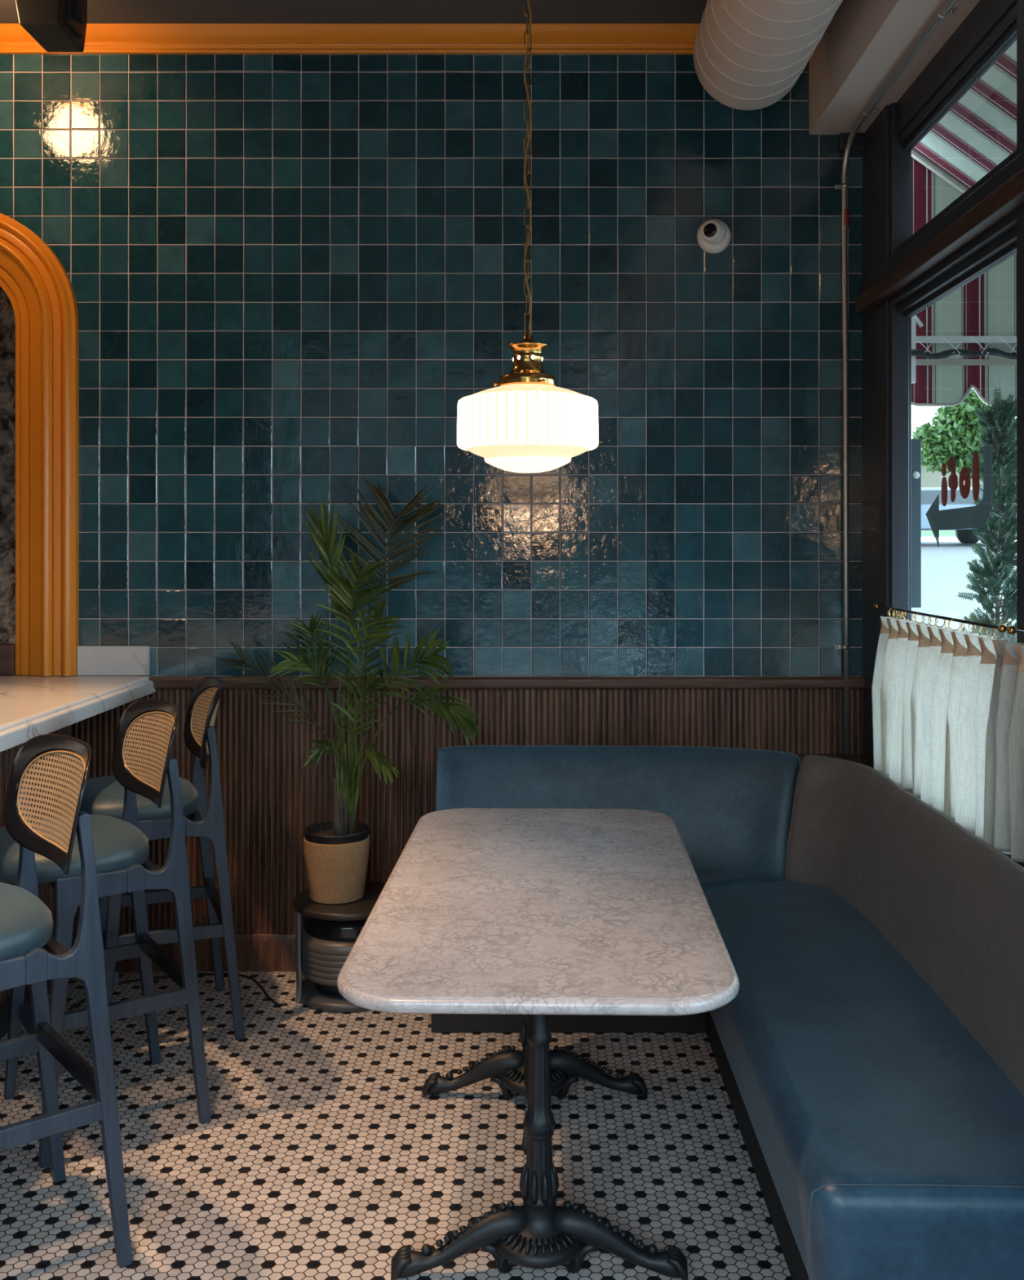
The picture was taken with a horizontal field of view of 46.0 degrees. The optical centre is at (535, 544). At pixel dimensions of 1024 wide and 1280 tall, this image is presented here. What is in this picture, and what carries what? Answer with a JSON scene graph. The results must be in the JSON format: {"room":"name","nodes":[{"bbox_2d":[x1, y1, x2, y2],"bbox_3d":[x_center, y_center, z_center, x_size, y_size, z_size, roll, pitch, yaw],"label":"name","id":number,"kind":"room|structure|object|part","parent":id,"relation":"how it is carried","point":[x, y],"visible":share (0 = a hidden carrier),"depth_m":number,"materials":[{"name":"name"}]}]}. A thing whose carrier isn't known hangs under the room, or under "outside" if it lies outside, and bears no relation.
{"room":"cafe","nodes":[
{"label":"cafe","id":0,"kind":"room"},
{"bbox_2d":[303,835,369,904],"bbox_3d":[-0.672,1.087,4.075,0.222,0.203,0.222,0,0,0],"label":"plant pot","id":1,"kind":"object","parent":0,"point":[336,868],"depth_m":3.99,"materials":[{"name":"ceramic"}]},
{"bbox_2d":[304,821,368,844],"bbox_3d":[-0.672,1.058,4.075,0.217,0.203,0.217,0,0,0],"label":"plastic pot","id":2,"kind":"object","parent":1,"relation":"in","point":[324,833],"depth_m":4.05,"materials":[{"name":"black plastic"}]},
{"bbox_2d":[0,0,707,22],"bbox_3d":[-1.025,-1.875,1.360,4.550,0.080,6.120,0,0,0],"label":"ceiling","id":3,"kind":"structure","parent":0,"point":[98,11],"depth_m":4.15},
{"bbox_2d":[15,0,87,52],"bbox_3d":[-1.538,-1.728,3.860,0.179,0.217,0.220,0,0,0],"label":"ceiling speaker","id":4,"kind":"object","parent":3,"relation":"hanging from","point":[56,25],"visible":1,"depth_m":3.80,"materials":[{"name":"black plastic"}]},
{"bbox_2d":[457,0,598,472],"bbox_3d":[-0.019,-1.014,3.000,0.351,1.669,0.351,0,0,-25],"label":"pendant lamp","id":5,"kind":"object","parent":3,"relation":"hanging from","point":[527,423],"visible":1,"depth_m":2.89,"materials":[{"name":"white glass"}]},
{"bbox_3d":[-0.019,-0.288,3.000,0.351,0.216,0.351,0,0,0],"label":"lamp shade","id":6,"kind":"part","parent":5,"relation":"part of","materials":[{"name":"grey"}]},
{"bbox_3d":[-0.019,-1.175,2.996,0.020,1.310,0.017,0,0,0],"label":"cord","id":7,"kind":"part","parent":5,"relation":"part of","materials":[{"name":"gold metal"}]},
{"bbox_2d":[693,0,843,110],"bbox_3d":[0.707,-1.628,0.435,0.371,0.371,7.170,0,0,0],"label":"air duct","id":8,"kind":"object","parent":3,"relation":"hanging from","point":[748,55],"visible":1,"depth_m":3.60,"materials":[{"name":"white metal"}]},
{"bbox_2d":[0,971,792,1279],"bbox_3d":[-1.000,1.550,1.360,4.600,0.060,6.120,0,0,0],"label":"floor","id":9,"kind":"structure","parent":0,"point":[322,1154],"depth_m":3.01,"materials":[{"name":"tile"}]},
{"bbox_2d":[0,733,133,1268],"bbox_3d":[-1.199,0.978,2.560,0.526,1.085,0.487,0,0,-39],"label":"bar stool","id":10,"kind":"object","parent":9,"relation":"on","point":[29,955],"visible":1,"depth_m":2.52,"materials":[{"name":"blue wood"}]},
{"bbox_3d":[-1.108,1.170,2.354,0.211,0.700,0.027,0,0,-39],"label":"leg","id":11,"kind":"part","parent":10,"relation":"part of","materials":[{"name":"blue wood"}]},
{"bbox_3d":[-1.244,0.787,2.524,0.410,0.094,0.456,0,0,-39],"label":"seat","id":12,"kind":"part","parent":10,"relation":"part of","materials":[{"name":"teal leather"}]},
{"bbox_3d":[-1.010,0.849,2.433,0.042,0.063,0.027,0,0,-39],"label":"seat rail","id":13,"kind":"part","parent":10,"relation":"part of","materials":[{"name":"blue wood"}]},
{"bbox_3d":[-1.199,1.036,2.839,0.176,0.967,0.027,0,0,-39],"label":"leg","id":14,"kind":"part","parent":10,"relation":"part of","materials":[{"name":"blue wood"}]},
{"bbox_3d":[-1.061,0.567,2.671,0.096,0.264,0.487,0,0,-39],"label":"backrest frame","id":15,"kind":"part","parent":10,"relation":"part of","materials":[{"name":"black wood"}]},
{"bbox_3d":[-1.056,0.567,2.675,0.068,0.202,0.411,0,0,-39],"label":"cane panel","id":16,"kind":"part","parent":10,"relation":"part of","materials":[{"name":"beige wicker"}]},
{"bbox_3d":[-1.182,0.855,2.574,0.250,0.050,0.435,0,0,-39],"label":"seat frame","id":17,"kind":"part","parent":10,"relation":"part of","materials":[{"name":"wood"}]},
{"bbox_3d":[-0.926,1.036,2.501,0.176,0.967,0.027,0,0,-39],"label":"leg","id":18,"kind":"part","parent":10,"relation":"part of","materials":[{"name":"blue wood"}]},
{"bbox_2d":[0,675,155,1039],"bbox_3d":[-2.128,0.993,2.605,1.543,1.054,3.410,0,0,0],"label":"bar counter","id":19,"kind":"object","parent":9,"relation":"on","point":[31,706],"depth_m":3.77,"materials":[{"name":"stone"}]},
{"bbox_2d":[0,213,79,676],"bbox_3d":[-2.462,-0.372,4.285,1.656,1.672,0.062,0,0,0],"label":"trim","id":20,"kind":"structure","parent":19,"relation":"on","point":[39,326],"depth_m":4.28,"materials":[{"name":"wood"}]},
{"bbox_2d":[0,286,15,675],"bbox_3d":[-2.573,-0.262,4.300,1.434,1.451,0.032,0,0,0],"label":"mirror","id":21,"kind":"object","parent":20,"relation":"attached to","point":[7,294],"depth_m":4.31,"materials":[{"name":"grey mirror"}]},
{"bbox_2d":[0,697,211,1168],"bbox_3d":[-1.200,0.978,3.217,0.526,1.085,0.487,0,0,-34],"label":"bar stool","id":22,"kind":"object","parent":9,"relation":"on","point":[122,850],"visible":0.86,"depth_m":3.14,"materials":[{"name":"wood"}]},
{"bbox_3d":[-1.370,1.170,3.364,0.211,0.700,0.027,0,0,-34],"label":"leg","id":23,"kind":"part","parent":22,"relation":"part of","materials":[{"name":"blue wood"}]},
{"bbox_3d":[-1.248,0.787,3.184,0.410,0.094,0.456,0,0,-34],"label":"seat","id":24,"kind":"part","parent":22,"relation":"part of","materials":[{"name":"teal leather"}]},
{"bbox_3d":[-1.126,1.170,3.004,0.211,0.700,0.027,0,0,-34],"label":"leg","id":25,"kind":"part","parent":22,"relation":"part of","materials":[{"name":"blue wood"}]},
{"bbox_3d":[-1.181,0.855,3.229,0.250,0.050,0.435,0,0,-34],"label":"seat frame","id":26,"kind":"part","parent":22,"relation":"part of","materials":[{"name":"blue wood"}]},
{"bbox_3d":[-1.022,0.849,3.074,0.042,0.063,0.027,0,0,-34],"label":"seat rail","id":27,"kind":"part","parent":22,"relation":"part of","materials":[{"name":"blue wood"}]},
{"bbox_3d":[-1.176,1.036,3.495,0.176,0.967,0.027,0,0,-34],"label":"leg","id":28,"kind":"part","parent":22,"relation":"part of","materials":[{"name":"blue wood"}]},
{"bbox_3d":[-1.053,0.567,3.316,0.096,0.264,0.487,0,0,-34],"label":"backrest frame","id":29,"kind":"part","parent":22,"relation":"part of","materials":[{"name":"black wood"}]},
{"bbox_3d":[-1.048,0.567,3.319,0.068,0.202,0.411,0,0,-34],"label":"cane panel","id":30,"kind":"part","parent":22,"relation":"part of","materials":[{"name":"beige wicker"}]},
{"bbox_3d":[-0.933,1.036,3.135,0.176,0.967,0.027,0,0,-34],"label":"leg","id":31,"kind":"part","parent":22,"relation":"part of","materials":[{"name":"blue wood"}]},
{"bbox_2d":[60,676,244,1040],"bbox_3d":[-1.223,0.978,3.817,0.526,1.085,0.487,0,0,-22],"label":"bar stool","id":32,"kind":"object","parent":9,"relation":"on","point":[104,795],"visible":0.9,"depth_m":3.68,"materials":[{"name":"wood"}]},
{"bbox_3d":[-1.359,1.170,3.996,0.211,0.700,0.027,0,0,-22],"label":"leg","id":33,"kind":"part","parent":32,"relation":"part of","materials":[{"name":"blue wood"}]},
{"bbox_3d":[-1.277,0.787,3.795,0.410,0.094,0.456,0,0,-22],"label":"seat","id":34,"kind":"part","parent":32,"relation":"part of","materials":[{"name":"teal leather"}]},
{"bbox_3d":[-1.195,1.170,3.594,0.211,0.700,0.027,0,0,-22],"label":"leg","id":35,"kind":"part","parent":32,"relation":"part of","materials":[{"name":"blue wood"}]},
{"bbox_3d":[-1.079,0.849,3.641,0.042,0.063,0.027,0,0,-22],"label":"seat rail","id":36,"kind":"part","parent":32,"relation":"part of","materials":[{"name":"blue wood"}]},
{"bbox_3d":[-1.203,0.855,3.825,0.250,0.050,0.435,0,0,-22],"label":"seat frame","id":37,"kind":"part","parent":32,"relation":"part of","materials":[{"name":"wood"}]},
{"bbox_3d":[-1.059,0.567,3.884,0.096,0.264,0.487,0,0,-22],"label":"backrest frame","id":38,"kind":"part","parent":32,"relation":"part of","materials":[{"name":"black wood"}]},
{"bbox_3d":[-1.054,0.567,3.886,0.068,0.202,0.411,0,0,-22],"label":"cane panel","id":39,"kind":"part","parent":32,"relation":"part of","materials":[{"name":"beige wicker"}]},
{"bbox_3d":[-1.143,1.036,4.084,0.176,0.967,0.027,0,0,-22],"label":"leg","id":40,"kind":"part","parent":32,"relation":"part of","materials":[{"name":"blue wood"}]},
{"bbox_3d":[-0.979,1.036,3.682,0.176,0.967,0.027,0,0,-22],"label":"leg","id":41,"kind":"part","parent":32,"relation":"part of","materials":[{"name":"blue wood"}]},
{"bbox_2d":[68,973,287,1010],"bbox_3d":[-1.171,1.516,4.098,0.705,0.008,0.326,0,0,0],"label":"power cable","id":42,"kind":"object","parent":9,"relation":"on","point":[256,982],"visible":0.6,"depth_m":4.17,"materials":[{"name":"black rubber"}]},
{"bbox_2d":[293,881,386,1013],"bbox_3d":[-0.625,1.355,4.085,0.386,0.329,0.386,0,0,0],"label":"plant stand","id":43,"kind":"object","parent":9,"relation":"on","point":[329,934],"visible":0.45,"depth_m":3.95,"materials":[{"name":"grey metal"}]},
{"bbox_3d":[-0.788,1.364,4.005,0.016,0.312,0.034,0,0,-26],"label":"leg","id":44,"kind":"part","parent":43,"relation":"part of","materials":[{"name":"black metal"}]},
{"bbox_2d":[217,472,484,904],"bbox_3d":[-0.633,0.472,4.028,0.953,1.434,0.346,0,0,3],"label":"potted palm","id":45,"kind":"object","parent":43,"relation":"on","point":[336,851],"visible":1,"depth_m":3.99,"materials":[{"name":"leaf"},{"name":"tan speckled ceramic"},{"name":"black plastic"}]},
{"bbox_2d":[337,808,740,1279],"bbox_3d":[0.018,1.142,2.765,0.750,0.755,1.503,0,0,0],"label":"dining table","id":46,"kind":"object","parent":9,"relation":"on","point":[535,913],"visible":1,"depth_m":2.49,"materials":[{"name":"stone"}]},
{"bbox_2d":[431,745,1023,1279],"bbox_3d":[0.367,1.105,3.085,1.403,0.831,2.231,0,0,0],"label":"banquette","id":47,"kind":"object","parent":9,"relation":"on","point":[868,1051],"visible":0.77,"depth_m":2.79,"materials":[{"name":"blue grey leather"},{"name":"grey leather"},{"name":"slate blue leather"}]},
{"bbox_3d":[0.270,0.904,4.047,1.226,0.431,0.258,0,0,6],"label":"backrest","id":48,"kind":"part","parent":47,"relation":"part of","materials":[{"name":"blue leather"}]},
{"bbox_3d":[0.221,1.195,3.862,1.112,0.270,0.324,0,0,0],"label":"seat","id":49,"kind":"part","parent":47,"relation":"part of","materials":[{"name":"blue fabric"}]},
{"bbox_3d":[0.728,1.195,2.916,0.540,0.270,1.884,0,0,0],"label":"seat","id":50,"kind":"part","parent":47,"relation":"part of","materials":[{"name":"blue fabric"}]},
{"bbox_3d":[0.934,0.904,2.980,0.267,0.431,2.022,0,0,0],"label":"backrest","id":51,"kind":"part","parent":47,"relation":"part of","materials":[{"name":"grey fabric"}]},
{"bbox_2d":[0,53,862,675],"bbox_3d":[-1.000,-0.182,4.376,4.601,3.405,0.129,0,0,0],"label":"wall","id":52,"kind":"structure","parent":0,"point":[290,275],"depth_m":4.31,"materials":[{"name":"tile"}]},
{"bbox_2d":[76,645,150,675],"bbox_3d":[-1.506,0.412,4.301,0.254,0.104,0.022,0,0,0],"label":"backsplash","id":53,"kind":"structure","parent":52,"relation":"attached to","point":[91,660],"depth_m":4.29,"materials":[{"name":"stone"}]},
{"bbox_2d":[71,933,296,971],"bbox_3d":[-0.250,1.454,4.307,2.900,0.132,0.026,0,0,0],"label":"baseboard","id":54,"kind":"structure","parent":52,"relation":"attached to","point":[256,952],"depth_m":4.29,"materials":[{"name":"brown wood"}]},
{"bbox_2d":[0,22,700,54],"bbox_3d":[-1.163,-1.795,4.276,4.275,0.078,0.079,0,0,0],"label":"trim","id":55,"kind":"structure","parent":52,"relation":"attached to","point":[128,38],"depth_m":4.27,"materials":[{"name":"wood"}]},
{"bbox_2d":[71,688,862,933],"bbox_3d":[-0.247,0.965,4.313,2.907,0.910,0.016,0,0,0],"label":"wainscoting","id":56,"kind":"structure","parent":52,"relation":"attached to","point":[269,798],"depth_m":4.31,"materials":[{"name":"brown wood"}]},
{"bbox_2d":[149,675,864,688],"bbox_3d":[-0.250,0.491,4.303,2.900,0.042,0.034,0,0,0],"label":"trim","id":57,"kind":"structure","parent":52,"relation":"attached to","point":[159,682],"depth_m":4.29,"materials":[{"name":"brown wood"}]},
{"bbox_2d":[697,218,731,253],"bbox_3d":[0.637,-1.102,4.271,0.122,0.122,0.092,0,0,0],"label":"security camera","id":58,"kind":"object","parent":52,"relation":"attached to","point":[713,235],"visible":1,"depth_m":4.26,"materials":[{"name":"white plastic"}]},
{"bbox_2d":[912,314,924,327],"bbox_3d":[1.368,-0.893,4.434,0.136,0.175,0.068,0,0,0],"label":"bracket","id":59,"kind":"object","parent":52,"relation":"attached to","point":[916,317],"visible":0.21,"depth_m":4.45,"materials":[{"name":"white metal"}]},
{"bbox_2d":[911,40,1017,406],"bbox_3d":[1.930,-1.011,1.151,1.150,0.988,6.703,0,0,0],"label":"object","id":60,"kind":"object","parent":59,"relation":"attached to","point":[979,132],"visible":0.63,"depth_m":4.49,"materials":[{"name":"white fabric"}]},
{"bbox_2d":[911,336,1017,359],"bbox_3d":[1.879,-0.727,4.441,1.022,0.088,0.030,0,0,0],"label":"cable","id":61,"kind":"object","parent":60,"relation":"attached to","point":[990,351],"visible":0.91,"depth_m":4.43,"materials":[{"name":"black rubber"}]},
{"bbox_3d":[1.930,-1.091,4.502,1.140,0.822,0.003,0,0,0],"label":"panel","id":62,"kind":"part","parent":60,"relation":"part of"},
{"bbox_2d":[808,0,980,134],"bbox_3d":[1.139,-1.661,1.320,0.321,0.387,6.040,0,0,0],"label":"beam","id":63,"kind":"structure","parent":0,"point":[864,42],"depth_m":3.74,"materials":[{"name":"grey paint"}]},
{"bbox_2d":[835,0,958,754],"bbox_3d":[1.112,-0.361,2.155,0.084,2.212,4.311,0,0,0],"label":"conduit","id":64,"kind":"object","parent":63,"relation":"attached to","point":[941,14],"visible":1,"depth_m":4.29,"materials":[{"name":"metal"}]},
{"bbox_3d":[1.190,1.150,1.320,0.180,0.740,6.040,0,0,0],"label":"wall","id":65,"kind":"structure","parent":0,"visible":0},
{"bbox_2d":[796,753,1023,867],"bbox_3d":[1.077,0.762,1.654,0.294,0.035,5.308,0,0,0],"label":"trim","id":66,"kind":"structure","parent":65,"relation":"on","point":[861,758],"depth_m":4.21,"materials":[{"name":"brown wood"}]},
{"bbox_2d":[839,0,1023,760],"bbox_3d":[1.192,-0.345,1.320,0.215,2.250,6.040,0,0,0],"label":"window","id":67,"kind":"structure","parent":65,"relation":"in","point":[904,273],"depth_m":4.00,"materials":[{"name":"black paint"}]},
{"bbox_2d":[911,439,921,607],"bbox_3d":[1.268,-0.072,4.066,0.047,0.565,0.069,0,0,0],"label":"panel","id":68,"kind":"object","parent":67,"relation":"attached to","point":[916,443],"visible":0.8,"depth_m":4.04,"materials":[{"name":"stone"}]},
{"bbox_2d":[874,602,1008,632],"bbox_3d":[1.155,0.205,3.502,0.039,0.022,1.109,0,0,0],"label":"curtain rod","id":69,"kind":"object","parent":67,"relation":"attached to","point":[1002,628],"visible":0.98,"depth_m":3.32,"materials":[{"name":"black metal"}]},
{"bbox_2d":[902,610,914,621],"bbox_3d":[1.148,0.217,3.710,0.034,0.034,0.004,0,0,3],"label":"curtain ring","id":70,"kind":"object","parent":69,"relation":"hanging from","point":[906,611],"visible":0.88,"depth_m":3.71,"materials":[{"name":"gold metal"}]},
{"bbox_2d":[922,613,932,624],"bbox_3d":[1.148,0.217,3.535,0.004,0.034,0.034,0,0,-30],"label":"curtain ring","id":71,"kind":"object","parent":69,"relation":"hanging from","point":[925,614],"visible":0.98,"depth_m":3.54,"materials":[{"name":"gold metal"}]},
{"bbox_2d":[928,615,937,626],"bbox_3d":[1.148,0.217,3.480,0.004,0.034,0.034,0,0,-30],"label":"curtain ring","id":72,"kind":"object","parent":69,"relation":"hanging from","point":[931,615],"visible":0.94,"depth_m":3.48,"materials":[{"name":"gold metal"}]},
{"bbox_2d":[935,615,945,627],"bbox_3d":[1.148,0.217,3.420,0.004,0.034,0.034,0,0,-35],"label":"curtain ring","id":73,"kind":"object","parent":69,"relation":"hanging from","point":[939,615],"visible":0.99,"depth_m":3.42,"materials":[{"name":"gold metal"}]},
{"bbox_2d":[948,617,961,630],"bbox_3d":[1.148,0.217,3.300,0.033,0.034,0.004,0,0,21],"label":"curtain ring","id":74,"kind":"object","parent":69,"relation":"hanging from","point":[954,618],"visible":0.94,"depth_m":3.30,"materials":[{"name":"gold metal"}]},
{"bbox_2d":[961,622,965,632],"bbox_3d":[1.148,0.217,3.235,0.004,0.034,0.033,0,0,7],"label":"curtain ring","id":75,"kind":"object","parent":69,"relation":"hanging from","point":[962,623],"visible":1,"depth_m":3.23,"materials":[{"name":"gold metal"}]},
{"bbox_2d":[986,626,994,637],"bbox_3d":[1.148,0.217,3.045,0.004,0.034,0.033,0,0,-11],"label":"curtain ring","id":76,"kind":"object","parent":69,"relation":"hanging from","point":[987,627],"visible":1,"depth_m":3.06,"materials":[{"name":"gold metal"}]},
{"bbox_2d":[993,626,1004,639],"bbox_3d":[1.148,0.217,2.990,0.004,0.034,0.034,0,0,-25],"label":"curtain ring","id":77,"kind":"object","parent":69,"relation":"hanging from","point":[995,627],"visible":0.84,"depth_m":3.00,"materials":[{"name":"gold metal"}]},
{"label":"curtain ring","id":78,"kind":"object","parent":69,"relation":"hanging from","visible":0},
{"bbox_2d":[871,616,1008,846],"bbox_3d":[1.139,0.488,3.465,0.075,0.507,1.001,0,0,0],"label":"cafe curtain","id":79,"kind":"object","parent":78,"relation":"hanging from","point":[935,690],"visible":0.96,"depth_m":3.35,"materials":[{"name":"fabric"}]},
{"bbox_2d":[926,444,992,547],"bbox_3d":[1.241,-0.134,3.552,0.002,0.283,0.556,0,0,0],"label":"sign","id":80,"kind":"object","parent":67,"relation":"attached to","point":[972,517],"visible":1,"depth_m":3.47,"materials":[{"name":"grey plastic"}]},
{"bbox_2d":[1007,625,1023,634],"bbox_3d":[1.155,0.205,2.325,0.039,0.022,1.172,0,0,0],"label":"curtain rod","id":81,"kind":"object","parent":67,"relation":"attached to","point":[1011,629],"visible":1,"depth_m":2.89,"materials":[{"name":"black metal"}]},
{"bbox_2d":[993,641,1023,862],"bbox_3d":[1.141,0.488,2.339,0.073,0.507,1.179,0,0,0],"label":"cafe curtain","id":82,"kind":"object","parent":81,"relation":"hanging from","point":[1009,809],"visible":1,"depth_m":2.91,"materials":[{"name":"fabric"}]},
{"bbox_3d":[1.148,0.205,2.325,0.008,0.008,1.150,0,0,0],"label":"rod","id":83,"kind":"part","parent":81,"relation":"part of","materials":[{"name":"black metal"}]},
{"label":"outside","id":84,"kind":"structure","parent":0,"visible":0},
{"bbox_2d":[921,530,1017,536],"bbox_3d":[20.650,-1.028,46.800,38.700,1.597,26.400,0,0,0],"label":"grass verge","id":85,"kind":"structure","parent":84,"point":[924,533],"depth_m":35.38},
{"bbox_2d":[921,464,1017,504],"bbox_3d":[21.000,-2.170,49.000,38.800,2.821,10.800,0,0,0],"label":"building","id":86,"kind":"structure","parent":85,"relation":"on","point":[929,479],"depth_m":44.00,"materials":[{"name":"beige paint"}]},
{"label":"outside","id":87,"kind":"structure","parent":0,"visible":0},
{"bbox_2d":[911,541,1017,639],"bbox_3d":[22.100,0.723,1.500,35.800,1.634,63.000,0,0,0],"label":"road","id":88,"kind":"structure","parent":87,"point":[944,568],"depth_m":20.48,"materials":[{"name":"grey asphalt"}]},
{"bbox_2d":[911,387,1017,480],"bbox_3d":[9.541,-2.022,24.985,3.443,4.894,2.036,0,0,0],"label":"shade tree","id":89,"kind":"object","parent":88,"relation":"on","point":[953,433],"visible":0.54,"depth_m":24.77,"materials":[{"name":"green plant"}]},
{"bbox_2d":[921,486,1017,543],"bbox_3d":[10.201,-0.742,31.495,4.487,1.479,1.730,0,0,0],"label":"car","id":90,"kind":"object","parent":88,"relation":"on","point":[929,495],"visible":0.11,"depth_m":30.65,"materials":[{"name":"silver metal"}]},
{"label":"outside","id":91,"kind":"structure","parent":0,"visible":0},
{"bbox_2d":[921,536,956,537],"bbox_3d":[20.650,-0.232,33.300,38.700,0.036,0.600,0,0,0],"label":"curb","id":92,"kind":"object","parent":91,"point":[922,536],"depth_m":33.23,"materials":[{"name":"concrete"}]},
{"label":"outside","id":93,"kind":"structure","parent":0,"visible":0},
{"bbox_3d":[2.750,0.623,1.500,2.900,1.634,63.000,0,0,0],"label":"sidewalk","id":94,"kind":"object","parent":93,"visible":0},
{"bbox_2d":[957,386,1017,642],"bbox_3d":[1.655,0.487,4.328,0.399,2.108,0.373,0,0,0],"label":"juniper tree","id":95,"kind":"object","parent":94,"relation":"on","point":[995,422],"visible":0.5,"depth_m":4.27,"materials":[{"name":"green needle foliage"},{"name":"grey bark"}]}
]}

